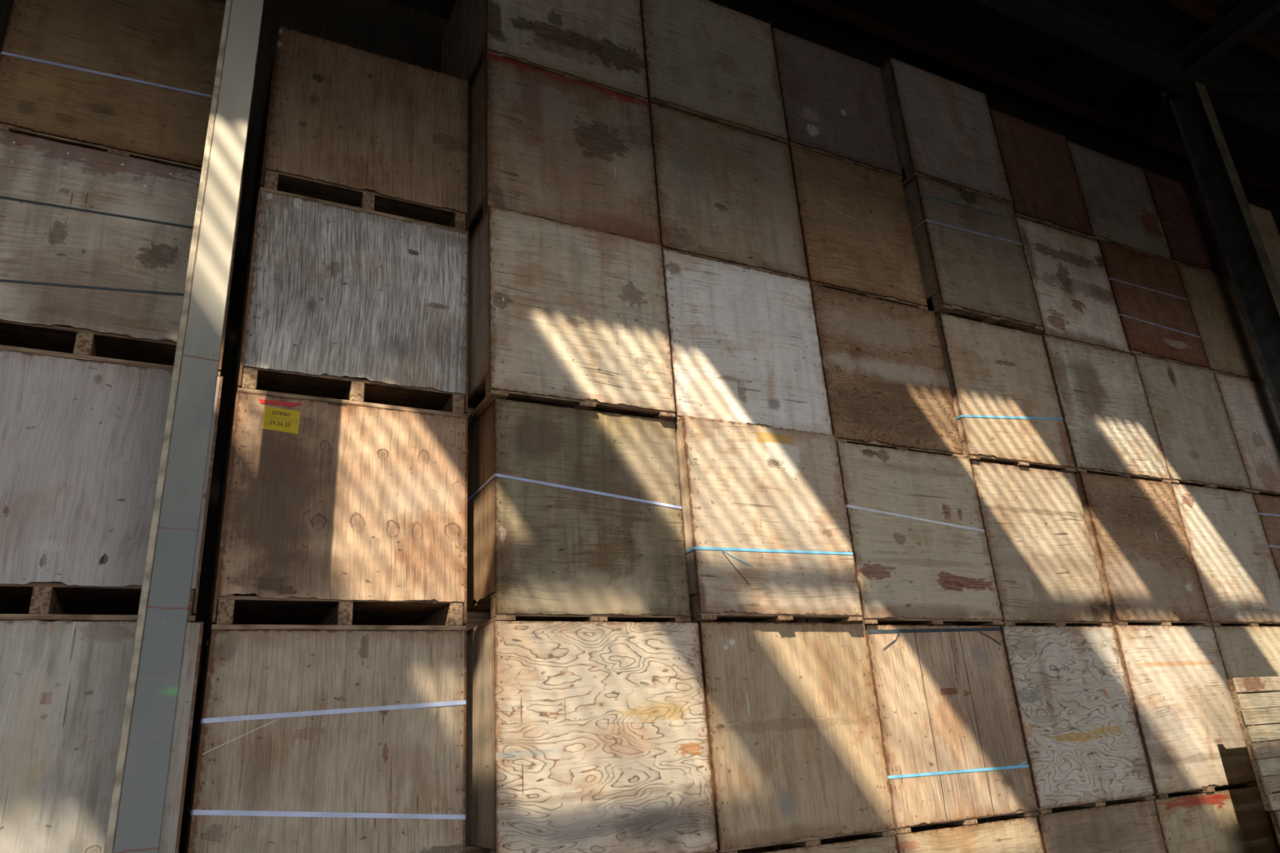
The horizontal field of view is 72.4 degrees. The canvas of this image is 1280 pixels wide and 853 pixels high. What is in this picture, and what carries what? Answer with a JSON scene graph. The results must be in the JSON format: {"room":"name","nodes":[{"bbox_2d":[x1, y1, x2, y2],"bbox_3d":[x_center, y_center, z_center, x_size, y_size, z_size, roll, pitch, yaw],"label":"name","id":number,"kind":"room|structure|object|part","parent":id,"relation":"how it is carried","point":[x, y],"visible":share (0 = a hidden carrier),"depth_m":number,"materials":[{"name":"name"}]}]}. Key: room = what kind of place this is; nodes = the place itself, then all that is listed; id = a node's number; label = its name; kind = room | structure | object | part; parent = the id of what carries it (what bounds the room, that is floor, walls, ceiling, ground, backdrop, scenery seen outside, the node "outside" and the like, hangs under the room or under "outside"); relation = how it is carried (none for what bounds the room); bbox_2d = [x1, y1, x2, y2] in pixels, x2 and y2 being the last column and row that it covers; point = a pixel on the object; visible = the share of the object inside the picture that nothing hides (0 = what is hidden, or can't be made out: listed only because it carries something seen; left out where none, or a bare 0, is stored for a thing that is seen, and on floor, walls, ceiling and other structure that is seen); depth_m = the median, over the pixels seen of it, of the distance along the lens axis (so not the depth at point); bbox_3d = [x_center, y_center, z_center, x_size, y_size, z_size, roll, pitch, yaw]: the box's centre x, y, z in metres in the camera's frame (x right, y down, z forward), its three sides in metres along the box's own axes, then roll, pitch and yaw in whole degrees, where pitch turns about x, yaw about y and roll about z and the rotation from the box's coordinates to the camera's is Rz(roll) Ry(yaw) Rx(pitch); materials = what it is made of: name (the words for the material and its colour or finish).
{"room":"warehouse","nodes":[
{"label":"warehouse","id":0,"kind":"room"},
{"bbox_2d":[0,0,448,852],"bbox_3d":[-0.317,-0.572,8.082,32.760,10.200,0.040,7,-23,-26],"label":"wall","id":1,"kind":"structure","parent":0,"point":[385,28],"depth_m":7.69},
{"bbox_2d":[387,0,1279,234],"bbox_3d":[3.634,-7.492,1.840,33.020,0.985,18.900,7,-23,-26],"label":"ceiling","id":2,"kind":"structure","parent":0,"point":[975,29],"depth_m":9.84,"materials":[{"name":"black"}]},
{"bbox_3d":[4.226,1.068,-1.401,32.500,0.150,18.600,7,-23,-26],"label":"floor","id":3,"kind":"structure","parent":0,"visible":0},
{"bbox_2d":[103,0,263,852],"bbox_3d":[-1.961,-0.870,4.052,0.360,8.120,0.480,7,-23,-26],"label":"steel column","id":4,"kind":"structure","parent":3,"relation":"on","point":[140,815],"depth_m":3.51,"materials":[{"name":"grey metal"}]},
{"bbox_2d":[974,0,1279,137],"bbox_3d":[0.718,-4.470,6.947,32.100,0.300,0.200,7,-23,-26],"label":"beam","id":5,"kind":"structure","parent":4,"relation":"on","point":[1066,20],"depth_m":9.14,"materials":[{"name":"metal"}]},
{"bbox_2d":[1144,91,1167,139],"bbox_3d":[5.989,-3.601,10.164,0.050,0.458,1.414,-13,-23,23],"label":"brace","id":6,"kind":"object","parent":5,"relation":"attached to","point":[1162,96],"visible":1,"depth_m":10.04,"materials":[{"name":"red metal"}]},
{"bbox_2d":[1152,0,1279,95],"bbox_3d":[9.428,-6.954,3.526,0.170,1.055,15.913,7,-23,-26],"label":"rafter","id":7,"kind":"object","parent":5,"relation":"attached to","point":[1248,15],"visible":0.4,"depth_m":9.26,"materials":[{"name":"metal"}]},
{"bbox_2d":[1164,0,1279,60],"bbox_3d":[0.887,-5.003,6.736,32.300,0.150,0.085,7,-23,-26],"label":"purlin","id":8,"kind":"object","parent":7,"relation":"on","point":[1196,8],"visible":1,"depth_m":9.31,"materials":[{"name":"red metal"}]},
{"bbox_2d":[737,835,897,852],"bbox_3d":[0.705,3.032,5.026,1.176,1.181,1.200,7,-23,-26],"label":"crate","id":9,"kind":"object","parent":3,"relation":"on","point":[854,843],"visible":0.25,"depth_m":4.92,"materials":[{"name":"brown wood"}]},
{"bbox_3d":[0.435,3.221,5.520,1.176,1.149,0.013,7,-23,-26],"label":"panel","id":10,"kind":"part","parent":9,"relation":"part of","materials":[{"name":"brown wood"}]},
{"bbox_3d":[0.930,3.208,5.747,0.066,1.013,0.066,7,-23,-26],"label":"corner post","id":11,"kind":"part","parent":9,"relation":"part of","materials":[{"name":"brown wood"}]},
{"bbox_2d":[697,622,896,852],"bbox_3d":[0.630,1.916,5.427,1.181,1.191,1.200,7,-23,-26],"label":"crate","id":12,"kind":"object","parent":9,"relation":"on","point":[797,756],"visible":0.58,"depth_m":4.91,"materials":[{"name":"beige wood"}]},
{"bbox_3d":[0.106,1.786,5.193,0.012,1.045,1.174,7,-23,-26],"label":"panel","id":13,"kind":"part","parent":12,"relation":"part of","materials":[{"name":"brown wood"}]},
{"bbox_2d":[644,415,862,623],"bbox_3d":[0.538,0.763,5.758,1.154,1.204,1.212,7,-23,-26],"label":"crate","id":14,"kind":"object","parent":12,"relation":"on","point":[767,535],"visible":0.59,"depth_m":5.23,"materials":[{"name":"beige wood"}]},
{"bbox_3d":[0.029,0.635,5.534,0.012,1.058,1.174,7,-23,-26],"label":"panel","id":15,"kind":"part","parent":14,"relation":"part of","materials":[{"name":"brown wood"}]},
{"bbox_2d":[644,248,832,435],"bbox_3d":[0.450,-0.331,6.271,1.196,1.207,1.200,7,-23,-26],"label":"crate","id":16,"kind":"object","parent":14,"relation":"on","point":[744,342],"visible":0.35,"depth_m":5.76,"materials":[{"name":"beige wood"}]},
{"bbox_3d":[-0.080,-0.462,6.035,0.012,1.061,1.174,7,-23,-26],"label":"panel","id":17,"kind":"part","parent":16,"relation":"part of","materials":[{"name":"brown wood"}]},
{"bbox_2d":[648,102,808,281],"bbox_3d":[0.372,-1.455,6.715,1.199,1.211,1.200,7,-23,-26],"label":"crate","id":18,"kind":"object","parent":16,"relation":"on","point":[725,193],"visible":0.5,"depth_m":6.20,"materials":[{"name":"beige wood"}]},
{"bbox_3d":[-0.160,-1.587,6.477,0.012,1.065,1.174,7,-23,-26],"label":"panel","id":19,"kind":"part","parent":18,"relation":"part of","materials":[{"name":"brown wood"}]},
{"bbox_2d":[640,0,788,144],"bbox_3d":[0.295,-2.581,7.122,1.199,1.184,1.200,7,-23,-26],"label":"crate","id":20,"kind":"object","parent":18,"relation":"on","point":[707,60],"visible":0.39,"depth_m":6.60,"materials":[{"name":"beige wood"}]},
{"bbox_3d":[-0.236,-2.712,6.885,0.012,1.038,1.174,7,-23,-26],"label":"panel","id":21,"kind":"part","parent":20,"relation":"part of","materials":[{"name":"brown wood"}]},
{"bbox_3d":[1.217,3.026,5.310,0.012,1.035,1.174,7,-23,-26],"label":"panel","id":22,"kind":"part","parent":9,"relation":"part of","materials":[{"name":"brown wood"}]},
{"bbox_2d":[895,816,1044,852],"bbox_3d":[1.756,3.160,5.556,1.167,1.180,1.200,7,-23,-26],"label":"crate","id":23,"kind":"object","parent":3,"relation":"on","point":[997,834],"visible":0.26,"depth_m":5.29,"materials":[{"name":"beige wood"}]},
{"bbox_2d":[864,625,1038,834],"bbox_3d":[1.697,2.055,5.979,1.186,1.186,1.212,7,-23,-26],"label":"crate","id":24,"kind":"object","parent":23,"relation":"on","point":[954,748],"visible":0.65,"depth_m":5.46,"materials":[{"name":"beige wood"}]},
{"bbox_2d":[804,441,1004,626],"bbox_3d":[1.623,0.929,6.373,1.226,1.199,1.207,7,-23,-26],"label":"crate","id":25,"kind":"object","parent":24,"relation":"on","point":[921,553],"visible":0.52,"depth_m":5.86,"materials":[{"name":"beige wood"}]},
{"bbox_2d":[809,284,964,457],"bbox_3d":[1.523,-0.190,6.808,1.192,1.207,1.200,7,-23,-26],"label":"crate","id":26,"kind":"object","parent":25,"relation":"on","point":[886,381],"visible":0.44,"depth_m":6.29,"materials":[{"name":"brown wood"}]},
{"bbox_2d":[788,144,928,310],"bbox_3d":[1.421,-1.328,7.227,1.130,1.222,1.200,7,-23,-26],"label":"crate","id":27,"kind":"object","parent":26,"relation":"on","point":[858,238],"visible":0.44,"depth_m":6.71,"materials":[{"name":"brown wood"}]},
{"bbox_3d":[0.920,-1.456,7.005,0.012,1.076,1.174,7,-23,-26],"label":"panel","id":28,"kind":"part","parent":27,"relation":"part of","materials":[{"name":"brown wood"}]},
{"bbox_2d":[771,26,902,179],"bbox_3d":[1.352,-2.442,7.653,1.151,1.164,1.200,7,-23,-26],"label":"crate","id":29,"kind":"object","parent":27,"relation":"on","point":[835,104],"visible":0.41,"depth_m":7.14,"materials":[{"name":"wood"}]},
{"bbox_3d":[2.264,3.154,5.838,0.012,1.034,1.174,7,-23,-26],"label":"panel","id":30,"kind":"part","parent":23,"relation":"part of","materials":[{"name":"brown wood"}]},
{"bbox_2d":[1035,800,1167,852],"bbox_3d":[2.804,3.280,6.072,1.161,1.187,1.200,7,-23,-26],"label":"crate","id":31,"kind":"object","parent":3,"relation":"on","point":[1119,826],"visible":0.32,"depth_m":5.76,"materials":[{"name":"brown wood"}]},
{"bbox_3d":[2.289,3.150,5.843,0.012,1.040,1.174,7,-23,-26],"label":"panel","id":32,"kind":"part","parent":31,"relation":"part of","materials":[{"name":"brown wood"}]},
{"bbox_2d":[1000,626,1155,813],"bbox_3d":[2.748,2.174,6.494,1.154,1.178,1.200,7,-23,-26],"label":"crate","id":33,"kind":"object","parent":31,"relation":"on","point":[1083,746],"visible":0.45,"depth_m":5.98,"materials":[{"name":"beige wood"}]},
{"bbox_3d":[2.236,2.045,6.266,0.012,1.032,1.174,7,-23,-26],"label":"panel","id":34,"kind":"part","parent":33,"relation":"part of","materials":[{"name":"brown wood"}]},
{"bbox_2d":[941,460,1112,626],"bbox_3d":[2.697,1.073,6.942,1.133,1.197,1.200,7,-23,-26],"label":"crate","id":35,"kind":"object","parent":33,"relation":"on","point":[1046,571],"visible":0.45,"depth_m":6.43,"materials":[{"name":"beige wood"}]},
{"bbox_2d":[935,312,1075,472],"bbox_3d":[2.611,-0.058,7.328,1.160,1.194,1.207,7,-23,-26],"label":"crate","id":36,"kind":"object","parent":35,"relation":"on","point":[1006,406],"visible":0.36,"depth_m":6.80,"materials":[{"name":"beige wood"}]},
{"bbox_3d":[2.099,-0.187,7.101,0.012,1.048,1.174,7,-23,-26],"label":"panel","id":37,"kind":"part","parent":36,"relation":"part of","materials":[{"name":"brown wood"}]},
{"bbox_2d":[902,174,1043,334],"bbox_3d":[2.522,-1.221,7.667,1.129,1.223,1.207,7,-23,-26],"label":"crate","id":38,"kind":"object","parent":36,"relation":"on","point":[973,264],"visible":0.45,"depth_m":7.12,"materials":[{"name":"beige wood"}]},
{"bbox_3d":[2.025,-1.349,7.446,0.012,1.077,1.174,7,-23,-26],"label":"panel","id":39,"kind":"part","parent":38,"relation":"part of","materials":[{"name":"brown wood"}]},
{"bbox_2d":[880,57,1013,205],"bbox_3d":[2.447,-2.362,8.100,1.150,1.219,1.200,7,-23,-26],"label":"crate","id":40,"kind":"object","parent":38,"relation":"on","point":[944,130],"visible":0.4,"depth_m":7.56,"materials":[{"name":"wood"}]},
{"bbox_3d":[1.937,-2.491,7.874,0.012,1.073,1.174,7,-23,-26],"label":"panel","id":41,"kind":"part","parent":40,"relation":"part of","materials":[{"name":"brown wood"}]},
{"bbox_3d":[3.309,3.273,6.353,0.012,1.041,1.174,7,-23,-26],"label":"panel","id":42,"kind":"part","parent":31,"relation":"part of","materials":[{"name":"brown wood"}]},
{"bbox_2d":[1152,786,1278,852],"bbox_3d":[3.889,3.411,6.617,1.254,1.186,1.200,7,-23,-26],"label":"crate","id":43,"kind":"object","parent":3,"relation":"on","point":[1226,820],"visible":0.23,"depth_m":6.27,"materials":[{"name":"beige wood"}]},
{"bbox_2d":[1112,625,1257,799],"bbox_3d":[3.822,2.296,7.024,1.194,1.188,1.200,7,-23,-26],"label":"crate","id":44,"kind":"object","parent":43,"relation":"on","point":[1192,737],"visible":0.53,"depth_m":6.50,"materials":[{"name":"beige wood"}]},
{"bbox_3d":[3.292,2.165,6.788,0.012,1.042,1.174,7,-23,-26],"label":"panel","id":45,"kind":"part","parent":44,"relation":"part of","materials":[{"name":"brown wood"}]},
{"bbox_2d":[1066,471,1212,626],"bbox_3d":[3.769,1.184,7.460,1.158,1.198,1.200,7,-23,-26],"label":"crate","id":46,"kind":"object","parent":44,"relation":"on","point":[1148,571],"visible":0.36,"depth_m":6.93,"materials":[{"name":"brown wood"}]},
{"bbox_3d":[3.256,1.055,7.231,0.012,1.052,1.174,7,-23,-26],"label":"panel","id":47,"kind":"part","parent":46,"relation":"part of","materials":[{"name":"brown wood"}]},
{"bbox_2d":[1042,335,1171,483],"bbox_3d":[3.686,0.063,7.881,1.188,1.199,1.200,7,-23,-26],"label":"crate","id":48,"kind":"object","parent":46,"relation":"on","point":[1109,425],"visible":0.35,"depth_m":7.36,"materials":[{"name":"beige wood"}]},
{"bbox_3d":[3.160,-0.068,7.646,0.012,1.053,1.174,7,-23,-26],"label":"panel","id":49,"kind":"part","parent":48,"relation":"part of","materials":[{"name":"brown wood"}]},
{"bbox_2d":[1013,216,1130,355],"bbox_3d":[3.619,-1.049,8.332,1.113,1.200,1.200,7,-23,-26],"label":"crate","id":50,"kind":"object","parent":48,"relation":"on","point":[1074,295],"visible":0.33,"depth_m":7.82,"materials":[{"name":"wood"}]},
{"bbox_2d":[988,107,1093,239],"bbox_3d":[3.513,-2.176,8.718,1.055,1.187,1.200,7,-23,-26],"label":"crate","id":51,"kind":"object","parent":50,"relation":"on","point":[1043,184],"visible":0.39,"depth_m":8.21,"materials":[{"name":"brown wood"}]},
{"bbox_3d":[4.436,3.409,6.919,0.012,1.040,1.174,7,-23,-26],"label":"panel","id":52,"kind":"part","parent":43,"relation":"part of","materials":[{"name":"brown wood"}]},
{"bbox_2d":[1168,80,1279,420],"bbox_3d":[6.263,0.118,8.164,0.360,8.120,0.480,7,-23,-26],"label":"steel column","id":53,"kind":"structure","parent":3,"relation":"on","point":[1255,283],"depth_m":8.97,"materials":[{"name":"grey metal"}]},
{"bbox_2d":[1266,791,1279,852],"bbox_3d":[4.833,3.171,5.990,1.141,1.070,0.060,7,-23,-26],"label":"crate","id":54,"kind":"object","parent":3,"relation":"on","point":[1275,815],"visible":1,"depth_m":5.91,"materials":[{"name":"brown wood"}]},
{"bbox_2d":[1212,626,1279,782],"bbox_3d":[4.882,2.424,7.555,1.167,1.190,1.200,7,-23,-26],"label":"crate","id":55,"kind":"object","parent":54,"relation":"on","point":[1253,651],"visible":0.14,"depth_m":7.11,"materials":[{"name":"beige wood"}]},
{"bbox_2d":[1144,483,1279,626],"bbox_3d":[4.832,1.312,8.004,1.186,1.204,1.200,7,-23,-26],"label":"crate","id":56,"kind":"object","parent":55,"relation":"on","point":[1238,576],"visible":0.41,"depth_m":7.49,"materials":[{"name":"beige wood"}]},
{"bbox_2d":[1131,353,1252,493],"bbox_3d":[4.752,0.176,8.420,1.191,1.218,1.200,7,-23,-26],"label":"crate","id":57,"kind":"object","parent":56,"relation":"on","point":[1199,447],"visible":0.37,"depth_m":7.91,"materials":[{"name":"beige wood"}]},
{"bbox_2d":[1096,240,1210,370],"bbox_3d":[4.654,-0.950,8.850,1.198,1.196,1.207,7,-23,-26],"label":"crate","id":58,"kind":"object","parent":57,"relation":"on","point":[1157,321],"visible":0.3,"depth_m":8.34,"materials":[{"name":"brown wood"}]},
{"bbox_2d":[1066,140,1173,262],"bbox_3d":[4.547,-2.045,9.257,1.199,1.145,1.200,7,-23,-26],"label":"crate","id":59,"kind":"object","parent":58,"relation":"on","point":[1122,211],"visible":0.34,"depth_m":8.75,"materials":[{"name":"wood"}]},
{"bbox_2d":[1227,676,1279,811],"bbox_3d":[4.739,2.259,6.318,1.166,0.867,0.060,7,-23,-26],"label":"crate","id":60,"kind":"object","parent":54,"relation":"on","point":[1262,768],"visible":1,"depth_m":6.13,"materials":[{"name":"brown wood"}]},
{"bbox_3d":[6.029,3.668,7.685,1.176,1.185,1.200,7,-23,-26],"label":"crate","id":61,"kind":"object","parent":3,"relation":"on","visible":0},
{"bbox_3d":[5.963,2.564,8.115,1.181,1.184,1.200,7,-23,-26],"label":"crate","id":62,"kind":"object","parent":61,"relation":"on","visible":0},
{"bbox_2d":[1226,493,1279,626],"bbox_3d":[5.886,1.444,8.534,1.159,1.208,1.207,7,-23,-26],"label":"crate","id":63,"kind":"object","parent":62,"relation":"on","point":[1268,507],"visible":0.08,"depth_m":7.97,"materials":[{"name":"brown wood"}]},
{"bbox_2d":[1213,372,1279,497],"bbox_3d":[5.798,0.307,8.942,1.136,1.211,1.200,7,-23,-26],"label":"crate","id":64,"kind":"object","parent":63,"relation":"on","point":[1250,407],"visible":0.24,"depth_m":8.38,"materials":[{"name":"beige wood"}]},
{"bbox_2d":[1174,262,1266,383],"bbox_3d":[5.716,-0.823,9.380,1.180,1.214,1.200,7,-23,-26],"label":"crate","id":65,"kind":"object","parent":64,"relation":"on","point":[1228,345],"visible":0.21,"depth_m":8.82,"materials":[{"name":"brown wood"}]},
{"bbox_2d":[1143,168,1230,279],"bbox_3d":[5.625,-1.922,9.790,1.198,1.136,1.200,7,-23,-26],"label":"crate","id":66,"kind":"object","parent":65,"relation":"on","point":[1188,229],"visible":0.33,"depth_m":9.23,"materials":[{"name":"brown wood"}]},
{"bbox_3d":[6.154,1.226,8.051,1.152,1.176,0.013,7,-23,-26],"label":"panel","id":67,"kind":"part","parent":63,"relation":"part of","materials":[{"name":"brown wood"}]},
{"bbox_3d":[7.085,3.793,8.208,1.175,1.185,1.200,7,-23,-26],"label":"crate","id":68,"kind":"object","parent":3,"relation":"on","visible":0},
{"bbox_3d":[7.022,2.691,8.644,1.180,1.184,1.200,7,-23,-26],"label":"crate","id":69,"kind":"object","parent":68,"relation":"on","visible":0},
{"bbox_3d":[6.932,1.571,9.050,1.174,1.201,1.200,7,-23,-26],"label":"crate","id":70,"kind":"object","parent":69,"relation":"on","visible":0},
{"bbox_3d":[6.842,0.442,9.464,1.179,1.207,1.200,7,-23,-26],"label":"crate","id":71,"kind":"object","parent":70,"relation":"on","visible":0},
{"bbox_3d":[6.786,-0.682,9.917,1.182,1.214,1.200,7,-23,-26],"label":"crate","id":72,"kind":"object","parent":71,"relation":"on","visible":0},
{"bbox_2d":[1248,203,1279,288],"bbox_3d":[6.688,-1.826,10.322,1.166,1.217,1.200,7,-23,-26],"label":"crate","id":73,"kind":"object","parent":72,"relation":"on","point":[1264,219],"visible":0.06,"depth_m":10.04,"materials":[{"name":"brown wood"}]},
{"bbox_3d":[-0.358,2.899,4.489,1.193,1.187,1.200,7,-23,-26],"label":"crate","id":74,"kind":"object","parent":3,"relation":"on","visible":0},
{"bbox_2d":[465,621,717,852],"bbox_3d":[-0.433,1.791,4.909,1.177,1.184,1.200,7,-23,-26],"label":"crate","id":75,"kind":"object","parent":74,"relation":"on","point":[588,736],"visible":0.88,"depth_m":4.40,"materials":[{"name":"beige wood"}]},
{"bbox_3d":[-0.955,1.661,4.676,0.012,1.038,1.174,7,-23,-26],"label":"panel","id":76,"kind":"part","parent":75,"relation":"part of","materials":[{"name":"brown wood"}]},
{"bbox_2d":[462,398,691,635],"bbox_3d":[-0.525,0.673,5.323,1.138,1.204,1.207,7,-23,-26],"label":"crate","id":77,"kind":"object","parent":75,"relation":"on","point":[574,514],"visible":0.7,"depth_m":4.81,"materials":[{"name":"beige wood"}]},
{"bbox_3d":[-1.027,0.544,5.101,0.012,1.057,1.174,7,-23,-26],"label":"panel","id":78,"kind":"part","parent":77,"relation":"part of","materials":[{"name":"brown wood"}]},
{"bbox_2d":[466,206,675,430],"bbox_3d":[-0.607,-0.473,5.695,1.152,1.203,1.200,7,-23,-26],"label":"crate","id":79,"kind":"object","parent":77,"relation":"on","point":[561,314],"visible":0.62,"depth_m":5.17,"materials":[{"name":"beige wood"}]},
{"bbox_3d":[-1.117,-0.602,5.468,0.012,1.057,1.174,7,-23,-26],"label":"panel","id":80,"kind":"part","parent":79,"relation":"part of","materials":[{"name":"brown wood"}]},
{"bbox_2d":[467,52,661,244],"bbox_3d":[-0.695,-1.579,6.168,1.178,1.204,1.200,7,-23,-26],"label":"crate","id":81,"kind":"object","parent":79,"relation":"on","point":[544,144],"visible":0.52,"depth_m":5.65,"materials":[{"name":"brown wood"}]},
{"bbox_3d":[-1.217,-1.710,5.935,0.012,1.058,1.174,7,-23,-26],"label":"panel","id":82,"kind":"part","parent":81,"relation":"part of","materials":[{"name":"brown wood"}]},
{"bbox_2d":[440,0,648,102],"bbox_3d":[-0.772,-2.700,6.596,1.172,1.196,1.200,7,-23,-26],"label":"crate","id":83,"kind":"object","parent":81,"relation":"on","point":[599,43],"visible":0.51,"depth_m":6.06,"materials":[{"name":"beige wood"}]},
{"bbox_3d":[-1.291,-2.830,6.365,0.012,1.050,1.174,7,-23,-26],"label":"panel","id":84,"kind":"part","parent":83,"relation":"part of","materials":[{"name":"brown wood"}]},
{"bbox_3d":[-2.692,2.709,3.575,1.210,1.198,1.200,7,-23,-26],"label":"crate","id":85,"kind":"object","parent":3,"relation":"on","visible":0},
{"bbox_2d":[0,620,204,852],"bbox_3d":[-2.770,1.589,3.999,1.228,1.198,1.200,7,-23,-26],"label":"crate","id":86,"kind":"object","parent":85,"relation":"on","point":[64,684],"visible":0.84,"depth_m":3.63,"materials":[{"name":"beige wood"}]},
{"bbox_2d":[0,350,222,622],"bbox_3d":[-2.860,0.458,4.420,1.182,1.218,1.200,7,-23,-26],"label":"crate","id":87,"kind":"object","parent":86,"relation":"on","point":[81,442],"visible":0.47,"depth_m":3.97,"materials":[{"name":"grey wood"}]},
{"bbox_2d":[0,128,242,376],"bbox_3d":[-2.947,-0.663,4.840,1.187,1.178,1.207,7,-23,-26],"label":"crate","id":88,"kind":"object","parent":87,"relation":"on","point":[95,245],"visible":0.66,"depth_m":4.34,"materials":[{"name":"wood"}]},
{"bbox_2d":[0,0,231,172],"bbox_3d":[-3.028,-1.774,5.258,1.157,1.198,1.207,7,-23,-26],"label":"crate","id":89,"kind":"object","parent":88,"relation":"on","point":[133,78],"visible":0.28,"depth_m":4.68,"materials":[{"name":"brown wood"}]},
{"bbox_3d":[-2.429,-0.616,5.105,0.013,1.146,1.200,7,-23,-26],"label":"panel","id":90,"kind":"part","parent":88,"relation":"part of","materials":[{"name":"brown wood"}]},
{"bbox_3d":[-2.341,0.505,4.686,0.013,1.186,1.200,7,-23,-26],"label":"panel","id":91,"kind":"part","parent":87,"relation":"part of","materials":[{"name":"brown wood"}]},
{"bbox_3d":[-2.231,1.639,4.274,0.013,1.166,1.200,7,-23,-26],"label":"panel","id":92,"kind":"part","parent":86,"relation":"part of","materials":[{"name":"brown wood"}]},
{"bbox_3d":[-1.605,2.883,4.185,1.209,1.164,1.200,7,-23,-26],"label":"crate","id":93,"kind":"object","parent":3,"relation":"on","visible":0},
{"bbox_2d":[180,630,466,852],"bbox_3d":[-1.680,1.775,4.602,1.216,1.204,1.212,7,-23,-26],"label":"crate","id":94,"kind":"object","parent":93,"relation":"on","point":[322,741],"visible":1,"depth_m":4.12,"materials":[{"name":"brown wood"}]},
{"bbox_3d":[-2.214,1.697,4.344,0.013,1.172,1.200,7,-23,-26],"label":"panel","id":95,"kind":"part","parent":94,"relation":"part of","materials":[{"name":"brown wood"}]},
{"bbox_2d":[201,391,467,660],"bbox_3d":[-1.760,0.651,5.028,1.212,1.200,1.203,7,-23,-26],"label":"crate","id":96,"kind":"object","parent":94,"relation":"on","point":[331,517],"visible":0.82,"depth_m":4.54,"materials":[{"name":"brown wood"}]},
{"bbox_3d":[-2.295,0.573,4.768,0.013,1.168,1.200,7,-23,-26],"label":"panel","id":97,"kind":"part","parent":96,"relation":"part of","materials":[{"name":"brown wood"}]},
{"bbox_3d":[-2.034,0.787,5.543,1.186,1.054,0.012,7,-23,-26],"label":"panel","id":98,"kind":"part","parent":96,"relation":"part of","materials":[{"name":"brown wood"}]},
{"bbox_2d":[223,190,468,457],"bbox_3d":[-1.838,-0.485,5.460,1.209,1.234,1.200,7,-23,-26],"label":"crate","id":99,"kind":"object","parent":96,"relation":"on","point":[340,305],"visible":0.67,"depth_m":4.96,"materials":[{"name":"grey wood"}]},
{"bbox_3d":[-2.371,-0.564,5.200,0.013,1.202,1.200,7,-23,-26],"label":"panel","id":100,"kind":"part","parent":99,"relation":"part of","materials":[{"name":"brown wood"}]},
{"bbox_3d":[-2.111,-0.350,5.974,1.183,1.088,0.012,7,-23,-26],"label":"panel","id":101,"kind":"part","parent":99,"relation":"part of","materials":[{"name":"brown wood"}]},
{"bbox_3d":[-1.574,-0.757,4.998,1.183,1.088,0.012,7,-23,-26],"label":"panel","id":102,"kind":"part","parent":99,"relation":"part of","materials":[{"name":"grey wood"}]},
{"bbox_2d":[244,25,469,272],"bbox_3d":[-1.914,-1.624,5.893,1.204,1.203,1.200,7,-23,-26],"label":"crate","id":103,"kind":"object","parent":99,"relation":"on","point":[344,126],"visible":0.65,"depth_m":5.39,"materials":[{"name":"brown wood"}]},
{"bbox_3d":[-2.445,-1.703,5.634,0.013,1.171,1.200,7,-23,-26],"label":"panel","id":104,"kind":"part","parent":103,"relation":"part of","materials":[{"name":"brown wood"}]},
{"bbox_3d":[-1.651,-1.896,5.431,1.178,1.057,0.012,7,-23,-26],"label":"panel","id":105,"kind":"part","parent":103,"relation":"part of","materials":[{"name":"brown wood"}]},
{"bbox_3d":[-1.386,-1.576,6.163,0.013,1.171,1.200,7,-23,-26],"label":"panel","id":106,"kind":"part","parent":103,"relation":"part of","materials":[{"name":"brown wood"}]},
{"bbox_3d":[-1.307,-0.437,5.732,0.013,1.202,1.200,7,-23,-26],"label":"panel","id":107,"kind":"part","parent":99,"relation":"part of","materials":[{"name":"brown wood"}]},
{"bbox_3d":[-1.228,0.701,5.301,0.013,1.168,1.200,7,-23,-26],"label":"panel","id":108,"kind":"part","parent":96,"relation":"part of","materials":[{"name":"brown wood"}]},
{"bbox_3d":[-1.151,1.825,4.876,0.013,1.172,1.200,7,-23,-26],"label":"panel","id":109,"kind":"part","parent":94,"relation":"part of","materials":[{"name":"brown wood"}]}
]}

